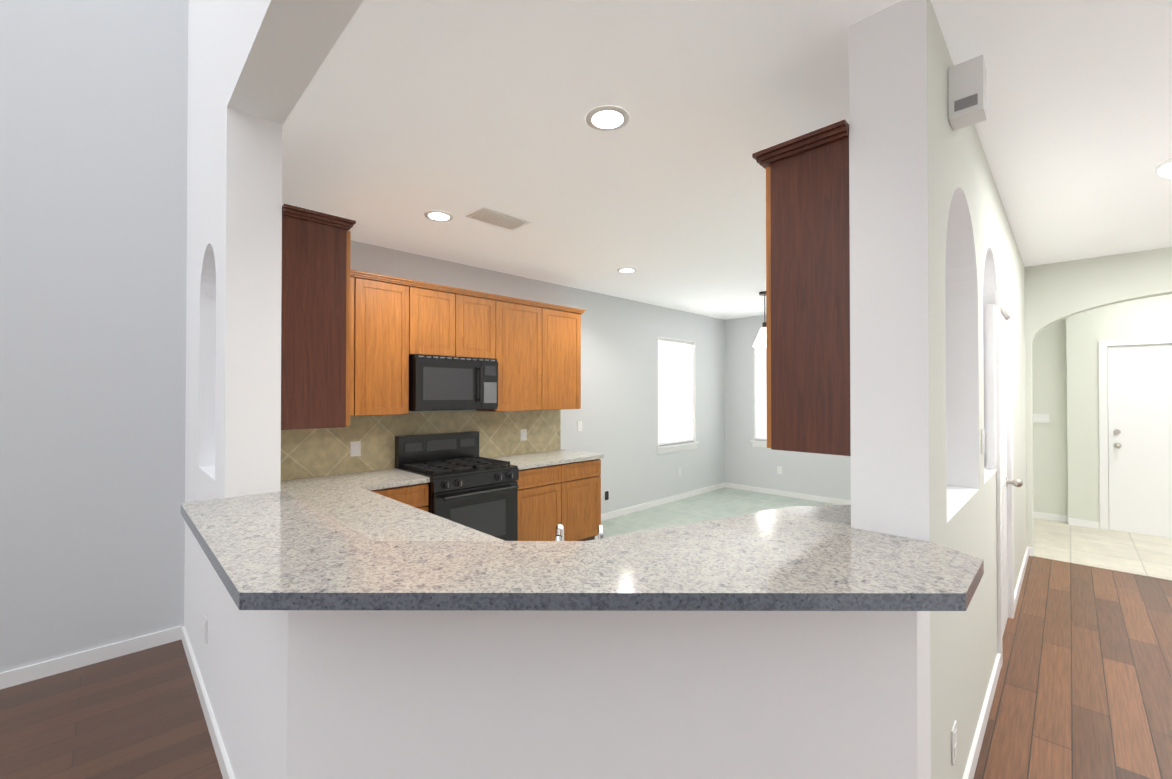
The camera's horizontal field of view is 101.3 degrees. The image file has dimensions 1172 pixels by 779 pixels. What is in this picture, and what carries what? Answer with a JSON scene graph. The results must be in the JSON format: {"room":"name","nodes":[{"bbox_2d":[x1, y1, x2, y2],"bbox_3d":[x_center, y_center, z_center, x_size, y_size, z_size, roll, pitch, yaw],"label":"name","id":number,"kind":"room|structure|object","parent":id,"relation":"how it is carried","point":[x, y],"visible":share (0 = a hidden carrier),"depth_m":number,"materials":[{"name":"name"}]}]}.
{"room":"living room","nodes":[
{"label":"living room","id":0,"kind":"room"},
{"bbox_2d":[0,0,187,672],"bbox_3d":[-5.391,-0.974,0.289,7.940,5.000,0.200,0,-1,-45],"label":"wall","id":1,"kind":"structure","parent":0,"point":[93,173],"depth_m":2.72,"materials":[{"name":"white paint"}]},
{"bbox_2d":[184,0,363,778],"bbox_3d":[0.509,-0.976,0.127,0.200,5.000,8.450,0,-1,-45],"label":"wall","id":2,"kind":"structure","parent":0,"point":[233,311],"depth_m":2.03,"materials":[{"name":"white paint"}]},
{"bbox_2d":[204,615,207,644],"bbox_3d":[-1.839,1.162,2.323,0.007,0.115,0.075,0,-1,-45],"label":"outlet","id":3,"kind":"object","parent":2,"relation":"attached to","point":[205,628],"visible":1,"depth_m":2.31,"materials":[{"name":"white plastic"}]},
{"bbox_2d":[281,204,355,429],"bbox_3d":[-1.645,-0.316,2.647,0.302,1.002,1.190,0,-1,-45],"label":"upper cabinet","id":4,"kind":"object","parent":2,"relation":"attached to","point":[315,328],"depth_m":2.23,"materials":[{"name":"brown wood"}]},
{"bbox_2d":[350,240,724,513],"bbox_3d":[-0.144,-0.931,5.542,6.910,5.000,0.150,0,-1,-45],"label":"wall","id":5,"kind":"structure","parent":0,"point":[616,414],"depth_m":6.04,"materials":[{"name":"white paint"}]},
{"bbox_2d":[350,269,365,415],"bbox_3d":[-1.892,-0.322,3.458,0.438,1.028,0.330,0,-1,-45],"label":"upper cabinet","id":6,"kind":"object","parent":5,"relation":"attached to","point":[357,280],"depth_m":3.47,"materials":[{"name":"brown wood"}]},
{"bbox_2d":[366,273,413,415],"bbox_3d":[-1.656,-0.321,3.692,0.464,1.028,0.330,0,-1,-45],"label":"upper cabinet","id":7,"kind":"object","parent":5,"relation":"attached to","point":[389,300],"depth_m":3.63,"materials":[{"name":"brown wood"}]},
{"bbox_2d":[281,410,560,480],"bbox_3d":[-1.338,0.425,4.230,2.978,0.455,0.008,0,-1,-45],"label":"tile backsplash","id":8,"kind":"structure","parent":5,"relation":"attached to","point":[309,453],"depth_m":3.96,"materials":[{"name":"tile"}]},
{"bbox_2d":[350,441,360,456],"bbox_3d":[-1.800,0.464,3.757,0.075,0.115,0.007,0,-1,-45],"label":"outlet","id":9,"kind":"object","parent":8,"relation":"attached to","point":[355,448],"visible":1,"depth_m":3.75,"materials":[{"name":"white plastic"}]},
{"bbox_2d":[520,429,526,440],"bbox_3d":[-0.637,0.463,4.913,0.075,0.115,0.007,0,-1,-45],"label":"outlet","id":10,"kind":"object","parent":8,"relation":"attached to","point":[523,434],"visible":1,"depth_m":4.91,"materials":[{"name":"white plastic"}]},
{"bbox_2d":[410,281,465,356],"bbox_3d":[-1.328,-0.553,4.020,0.459,0.558,0.330,0,-1,-45],"label":"upper cabinet","id":11,"kind":"object","parent":5,"relation":"attached to","point":[439,310],"depth_m":3.92,"materials":[{"name":"brown wood"}]},
{"bbox_2d":[409,354,497,410],"bbox_3d":[-1.166,-0.048,4.095,0.760,0.440,0.446,0,-1,-45],"label":"over-the-range microwave","id":12,"kind":"object","parent":11,"relation":"attached to","point":[440,383],"visible":1,"depth_m":3.92,"materials":[{"name":"black"}]},
{"bbox_2d":[466,289,497,360],"bbox_3d":[-1.086,-0.551,4.261,0.459,0.558,0.330,0,-1,-45],"label":"upper cabinet","id":13,"kind":"object","parent":5,"relation":"attached to","point":[481,308],"depth_m":4.20,"materials":[{"name":"brown wood"}]},
{"bbox_2d":[476,297,549,411],"bbox_3d":[-0.713,-0.313,4.630,0.593,1.028,0.330,0,-1,-45],"label":"upper cabinet","id":14,"kind":"object","parent":5,"relation":"attached to","point":[533,348],"depth_m":4.52,"materials":[{"name":"brown wood"}]},
{"bbox_2d":[550,305,581,409],"bbox_3d":[-0.377,-0.310,4.964,0.589,1.028,0.330,0,-1,-45],"label":"upper cabinet","id":15,"kind":"object","parent":5,"relation":"attached to","point":[565,324],"depth_m":4.90,"materials":[{"name":"brown wood"}]},
{"bbox_2d":[577,421,581,430],"bbox_3d":[-0.070,0.418,5.492,0.075,0.115,0.007,0,-1,-45],"label":"light switch","id":16,"kind":"object","parent":5,"relation":"attached to","point":[579,425],"visible":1,"depth_m":5.49,"materials":[{"name":"white plastic"}]},
{"bbox_2d":[604,490,608,501],"bbox_3d":[0.249,1.281,5.802,0.090,0.130,0.007,0,-1,-45],"label":"outlet","id":17,"kind":"object","parent":5,"relation":"attached to","point":[606,495],"visible":1,"depth_m":5.80,"materials":[{"name":"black plastic"}]},
{"bbox_2d":[601,482,724,520],"bbox_3d":[0.995,1.537,6.539,3.560,0.080,0.014,0,-1,-45],"label":"baseboard","id":18,"kind":"structure","parent":5,"relation":"attached to","point":[621,512],"depth_m":6.52,"materials":[{"name":"white wood"}]},
{"bbox_2d":[656,337,698,453],"bbox_3d":[1.269,0.080,6.914,1.020,1.600,0.185,0,-1,-45],"label":"window","id":19,"kind":"structure","parent":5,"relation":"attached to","point":[676,392],"depth_m":6.92,"materials":[{"name":"white"}]},
{"bbox_2d":[677,468,680,475],"bbox_3d":[1.334,1.179,6.882,0.075,0.115,0.007,0,-1,-45],"label":"outlet","id":20,"kind":"object","parent":5,"relation":"attached to","point":[678,471],"visible":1,"depth_m":6.88,"materials":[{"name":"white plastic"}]},
{"bbox_2d":[0,556,1171,778],"bbox_3d":[0.321,1.551,-0.257,16.300,0.060,9.200,0,-1,-45],"label":"floor","id":21,"kind":"structure","parent":0,"point":[1084,686],"depth_m":2.36,"materials":[{"name":"brown wood"}]},
{"bbox_2d":[351,610,930,778],"bbox_3d":[0.163,1.010,1.410,1.180,1.050,1.200,0,-1,-45],"label":"wall","id":22,"kind":"structure","parent":0,"point":[421,694],"depth_m":1.28,"materials":[{"name":"white paint"}]},
{"bbox_2d":[0,547,1032,778],"bbox_3d":[-1.978,1.491,0.949,13.740,0.080,3.650,0,-1,-45],"label":"baseboard","id":23,"kind":"structure","parent":22,"relation":"attached to","point":[21,675],"depth_m":2.57,"materials":[{"name":"white wood"}]},
{"bbox_2d":[180,491,983,610],"bbox_3d":[-0.081,0.467,1.773,1.980,0.038,2.312,0,-1,-45],"label":"bar","id":24,"kind":"object","parent":22,"relation":"on","point":[280,550],"visible":0.91,"depth_m":1.20,"materials":[{"name":"grey stone"}]},
{"bbox_2d":[282,0,1171,319],"bbox_3d":[3.190,-1.213,2.901,7.510,0.080,8.600,0,-1,-45],"label":"ceiling","id":25,"kind":"structure","parent":0,"point":[404,116],"depth_m":2.15,"materials":[{"name":"white paint"}]},
{"bbox_2d":[424,211,452,220],"bbox_3d":[-0.992,-1.167,3.241,0.190,0.006,0.190,0,-1,-45],"label":"recessed light","id":26,"kind":"object","parent":25,"relation":"in","point":[439,216],"visible":1,"depth_m":3.23,"materials":[{"name":"white"}]},
{"bbox_2d":[466,207,530,229],"bbox_3d":[-0.596,-1.163,3.296,0.380,0.012,0.220,0,-1,-45],"label":"ceiling vent","id":27,"kind":"object","parent":25,"relation":"in","point":[495,218],"visible":1,"depth_m":3.27,"materials":[{"name":"white metal"}]},
{"bbox_2d":[586,106,628,130],"bbox_3d":[0.094,-1.177,2.092,0.190,0.006,0.190,0,-1,-45],"label":"recessed light","id":28,"kind":"object","parent":25,"relation":"in","point":[606,118],"visible":1,"depth_m":2.08,"materials":[{"name":"white"}]},
{"bbox_2d":[617,268,636,272],"bbox_3d":[0.398,-1.155,4.665,0.190,0.006,0.190,0,-1,-45],"label":"recessed light","id":29,"kind":"object","parent":25,"relation":"in","point":[626,270],"visible":0.98,"depth_m":4.66,"materials":[{"name":"white"}]},
{"bbox_2d":[753,291,765,346],"bbox_3d":[2.112,-0.830,5.676,0.280,0.640,0.280,0,-1,-45],"label":"pendant light","id":30,"kind":"object","parent":25,"relation":"hanging from","point":[760,340],"visible":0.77,"depth_m":5.63,"materials":[{"name":"white metal"}]},
{"bbox_2d":[1154,158,1171,177],"bbox_3d":[3.100,-1.138,2.459,0.250,0.077,0.250,0,-1,-45],"label":"light","id":31,"kind":"object","parent":25,"relation":"attached to","point":[1163,168],"visible":1,"depth_m":2.49,"materials":[{"name":"white plastic"}]},
{"bbox_2d":[724,315,850,500],"bbox_3d":[3.522,0.217,6.640,0.150,2.720,3.450,0,-1,-45],"label":"wall","id":32,"kind":"structure","parent":0,"point":[816,474],"depth_m":7.48,"materials":[{"name":"white paint"}]},
{"bbox_2d":[751,347,766,447],"bbox_3d":[2.981,0.082,7.160,0.185,1.600,1.030,0,-1,-45],"label":"window blinds","id":33,"kind":"object","parent":32,"relation":"attached to","point":[760,412],"visible":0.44,"depth_m":7.42,"materials":[{"name":"white plastic"}]},
{"bbox_2d":[777,466,781,473],"bbox_3d":[2.884,1.202,7.160,0.007,0.115,0.075,0,-1,-45],"label":"outlet","id":34,"kind":"object","parent":32,"relation":"attached to","point":[779,469],"visible":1,"depth_m":7.16,"materials":[{"name":"white plastic"}]},
{"bbox_2d":[725,482,850,504],"bbox_3d":[3.464,1.537,6.571,0.014,0.080,3.390,0,-1,-45],"label":"baseboard","id":35,"kind":"structure","parent":32,"relation":"attached to","point":[728,485],"depth_m":7.03,"materials":[{"name":"white wood"}]},
{"bbox_2d":[595,487,1171,580],"bbox_3d":[3.218,1.544,2.800,7.520,0.004,8.450,0,-1,-45],"label":"floor","id":36,"kind":"structure","parent":0,"point":[1138,554],"depth_m":5.25,"materials":[{"name":"beige tile"}]},
{"bbox_2d":[370,483,428,511],"bbox_3d":[-1.775,1.116,3.357,1.131,0.870,0.620,0,-1,-45],"label":"base cabinet","id":37,"kind":"object","parent":36,"relation":"on","point":[415,495],"visible":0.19,"depth_m":3.45,"materials":[{"name":"brown wood"}]},
{"bbox_2d":[395,431,518,540],"bbox_3d":[-1.049,0.971,3.976,0.760,1.170,0.748,0,-1,-45],"label":"gas range","id":38,"kind":"object","parent":36,"relation":"on","point":[469,487],"visible":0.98,"depth_m":3.89,"materials":[{"name":"black metal"}]},
{"bbox_2d":[516,459,600,540],"bbox_3d":[-0.447,1.127,4.678,1.075,0.870,0.620,0,-1,-45],"label":"base cabinet","id":39,"kind":"object","parent":36,"relation":"on","point":[567,496],"visible":0.62,"depth_m":4.46,"materials":[{"name":"brown wood"}]},
{"bbox_2d":[491,450,603,469],"bbox_3d":[-0.435,0.674,4.688,1.108,0.035,0.628,0,-1,-45],"label":"countertop","id":40,"kind":"structure","parent":39,"relation":"on","point":[536,459],"depth_m":4.64,"materials":[{"name":"stone"}]},
{"bbox_3d":[0.255,1.102,1.698,1.750,0.870,1.052,0,-1,-45],"label":"base cabinet","id":41,"kind":"object","parent":36,"relation":"on","visible":0},
{"bbox_2d":[280,468,503,540],"bbox_3d":[-0.573,0.657,2.564,1.796,0.035,3.446,0,-1,-45],"label":"countertop","id":42,"kind":"structure","parent":41,"relation":"on","point":[352,501],"depth_m":2.58,"materials":[{"name":"stone"}]},
{"bbox_2d":[555,524,563,540],"bbox_3d":[-0.102,0.535,1.543,0.167,0.192,0.122,0,-1,-45],"label":"kitchen faucet","id":43,"kind":"object","parent":42,"relation":"on","point":[559,534],"visible":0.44,"depth_m":1.53,"materials":[{"name":"silver metal"}]},
{"bbox_2d":[598,525,603,538],"bbox_3d":[0.046,0.534,1.520,0.060,0.192,0.060,0,-1,-45],"label":"soap dispenser","id":44,"kind":"object","parent":42,"relation":"on","point":[600,531],"visible":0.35,"depth_m":1.51,"materials":[{"name":"silver metal"}]},
{"bbox_2d":[849,0,1026,778],"bbox_3d":[2.504,0.188,3.047,4.440,2.720,0.210,0,-1,-45],"label":"wall","id":45,"kind":"structure","parent":0,"point":[936,261],"depth_m":1.53,"materials":[{"name":"white paint"}]},
{"bbox_2d":[752,119,850,455],"bbox_3d":[1.016,-0.322,1.942,0.835,1.082,0.312,0,-1,-45],"label":"upper cabinet","id":46,"kind":"object","parent":45,"relation":"attached to","point":[807,298],"visible":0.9,"depth_m":1.65,"materials":[{"name":"brown wood"}]},
{"bbox_2d":[951,720,956,764],"bbox_3d":[1.270,1.217,1.656,0.075,0.115,0.007,0,-1,-45],"label":"outlet","id":47,"kind":"object","parent":45,"relation":"attached to","point":[953,742],"visible":1,"depth_m":1.64,"materials":[{"name":"white plastic"}]},
{"bbox_2d":[948,55,986,130],"bbox_3d":[1.321,-1.023,1.664,0.103,0.180,0.094,0,-1,-45],"label":"box","id":48,"kind":"object","parent":45,"relation":"attached to","point":[967,92],"visible":1,"depth_m":1.63,"materials":[{"name":"white plastic"}]},
{"bbox_2d":[981,428,984,453],"bbox_3d":[1.858,0.242,2.249,0.075,0.115,0.007,0,-1,-45],"label":"light switch","id":49,"kind":"object","parent":45,"relation":"attached to","point":[982,443],"visible":1,"depth_m":2.23,"materials":[{"name":"white plastic"}]},
{"bbox_2d":[986,289,1022,667],"bbox_3d":[2.616,0.495,2.989,0.890,2.105,0.120,0,-1,-45],"label":"closet door","id":50,"kind":"structure","parent":45,"relation":"in","point":[996,412],"depth_m":2.79,"materials":[{"name":"white"}]},
{"bbox_2d":[1025,247,1171,551],"bbox_3d":[5.894,0.187,2.893,0.150,2.720,4.790,0,-1,-45],"label":"wall","id":51,"kind":"structure","parent":0,"point":[1056,292],"depth_m":4.30,"materials":[{"name":"white paint"}]},
{"bbox_2d":[1032,294,1171,524],"bbox_3d":[7.111,0.198,4.250,0.270,2.720,5.000,0,-1,-45],"label":"wall","id":52,"kind":"structure","parent":0,"point":[1065,397],"depth_m":5.54,"materials":[{"name":"white paint"}]},
{"bbox_2d":[1033,414,1049,422],"bbox_3d":[5.497,0.351,5.825,0.034,0.100,0.170,0,-1,-45],"label":"keypad","id":53,"kind":"object","parent":52,"relation":"attached to","point":[1040,418],"visible":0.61,"depth_m":5.81,"materials":[{"name":"white plastic"}]},
{"bbox_2d":[1033,512,1099,528],"bbox_3d":[7.053,1.518,4.182,0.134,0.080,5.000,0,-1,-45],"label":"baseboard","id":54,"kind":"structure","parent":52,"relation":"attached to","point":[1069,521],"depth_m":5.65,"materials":[{"name":"white wood"}]},
{"bbox_2d":[1099,337,1171,537],"bbox_3d":[6.133,0.507,5.024,0.138,2.115,1.050,0,-1,-45],"label":"front door","id":55,"kind":"structure","parent":52,"relation":"in","point":[1135,425],"depth_m":5.22,"materials":[{"name":"white"}]}
]}

